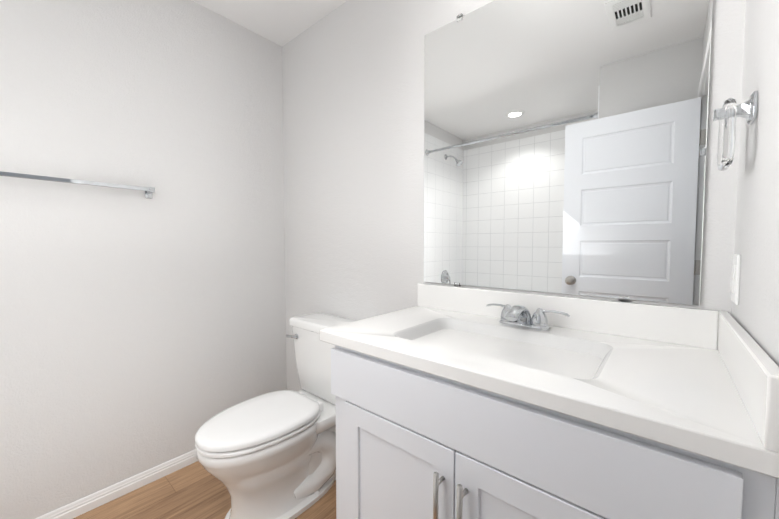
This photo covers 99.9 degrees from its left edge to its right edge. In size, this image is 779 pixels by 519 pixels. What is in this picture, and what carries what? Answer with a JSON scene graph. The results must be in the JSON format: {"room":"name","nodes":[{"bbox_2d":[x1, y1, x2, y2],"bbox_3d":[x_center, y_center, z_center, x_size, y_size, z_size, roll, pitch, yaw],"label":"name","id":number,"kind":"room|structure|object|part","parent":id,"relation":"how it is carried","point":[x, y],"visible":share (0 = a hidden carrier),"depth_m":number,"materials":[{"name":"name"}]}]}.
{"room":"bathroom","nodes":[
{"label":"bathroom","id":0,"kind":"room"},
{"bbox_2d":[0,0,286,518],"bbox_3d":[-1.537,-0.105,1.246,0.115,2.440,2.715,2,3,40],"label":"wall","id":1,"kind":"structure","parent":0,"point":[139,332],"depth_m":1.53,"materials":[{"name":"white paint"}]},
{"bbox_2d":[0,171,154,197],"bbox_3d":[-1.336,-0.311,1.332,0.068,0.052,0.632,2,3,40],"label":"towel rail","id":2,"kind":"object","parent":1,"relation":"attached to","point":[149,191],"visible":1,"depth_m":1.35,"materials":[{"name":"silver metal"}]},
{"bbox_2d":[35,449,197,518],"bbox_3d":[-1.207,1.069,1.587,0.014,0.063,1.618,2,3,40],"label":"baseboard","id":3,"kind":"structure","parent":1,"relation":"attached to","point":[74,509],"depth_m":1.53,"materials":[{"name":"white paint"}]},
{"bbox_2d":[73,461,335,518],"bbox_3d":[-0.279,1.191,0.235,3.415,0.060,2.715,2,3,40],"label":"floor","id":4,"kind":"structure","parent":0,"point":[196,490],"depth_m":1.49,"materials":[{"name":"wood"}]},
{"bbox_2d":[195,312,357,518],"bbox_3d":[-0.499,0.714,1.536,0.551,0.777,0.754,2,3,40],"label":"toilet","id":5,"kind":"object","parent":4,"relation":"on","point":[271,455],"visible":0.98,"depth_m":1.40,"materials":[{"name":"white ceramic"}]},
{"bbox_3d":[-0.554,0.693,1.424,0.366,0.056,0.513,2,3,40],"label":"seat","id":6,"kind":"part","parent":5,"relation":"part of","materials":[{"name":"white plastic"}]},
{"bbox_3d":[-0.519,0.408,1.748,0.080,0.028,0.025,2,3,40],"label":"lever","id":7,"kind":"part","parent":5,"relation":"part of","materials":[{"name":"silver metal"}]},
{"bbox_2d":[319,283,778,518],"bbox_3d":[0.315,0.628,0.950,0.966,1.000,0.587,2,3,40],"label":"bathroom vanity","id":8,"kind":"object","parent":4,"relation":"on","point":[453,402],"visible":1,"depth_m":0.72,"materials":[{"name":"white paint"}]},
{"bbox_2d":[486,303,569,330],"bbox_3d":[0.414,0.184,1.050,0.270,0.079,0.145,2,3,40],"label":"faucet","id":9,"kind":"object","parent":8,"relation":"on","point":[516,317],"depth_m":1.05,"materials":[{"name":"silver metal"}]},
{"bbox_2d":[192,0,346,46],"bbox_3d":[-0.279,-1.307,0.124,3.415,0.060,2.715,2,3,40],"label":"ceiling","id":10,"kind":"structure","parent":0,"point":[281,23],"depth_m":1.80,"materials":[{"name":"white paint"}]},
{"bbox_2d":[282,0,745,391],"bbox_3d":[0.562,-0.102,1.170,3.415,2.440,0.115,2,3,40],"label":"wall","id":11,"kind":"structure","parent":0,"point":[353,75],"depth_m":1.63,"materials":[{"name":"white paint"}]},
{"bbox_2d":[424,0,712,305],"bbox_3d":[0.489,-0.419,1.135,0.885,1.074,0.010,2,3,40],"label":"mirror","id":12,"kind":"object","parent":11,"relation":"attached to","point":[565,144],"visible":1,"depth_m":1.06,"materials":[{"name":"silver mirror"}]},
{"bbox_2d":[731,0,778,366],"bbox_3d":[0.670,-0.072,0.498,0.115,2.440,0.772,2,3,40],"label":"wall","id":13,"kind":"structure","parent":0,"point":[755,313],"depth_m":0.62,"materials":[{"name":"white paint"}]},
{"bbox_2d":[730,254,740,304],"bbox_3d":[0.821,0.045,0.780,0.010,0.116,0.070,2,3,40],"label":"light switch","id":14,"kind":"object","parent":13,"relation":"attached to","point":[735,279],"visible":1,"depth_m":0.76,"materials":[{"name":"white plastic"}]},
{"bbox_2d":[713,91,757,170],"bbox_3d":[0.727,-0.266,0.693,0.060,0.145,0.117,2,3,40],"label":"towel ring","id":15,"kind":"object","parent":13,"relation":"attached to","point":[728,112],"visible":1,"depth_m":0.66,"materials":[{"name":"silver metal"}]},
{"bbox_3d":[0.727,-0.312,0.691,0.060,0.054,0.054,2,3,40],"label":"towel ring post","id":16,"kind":"part","parent":15,"relation":"part of","materials":[{"name":"silver metal"}]}
]}

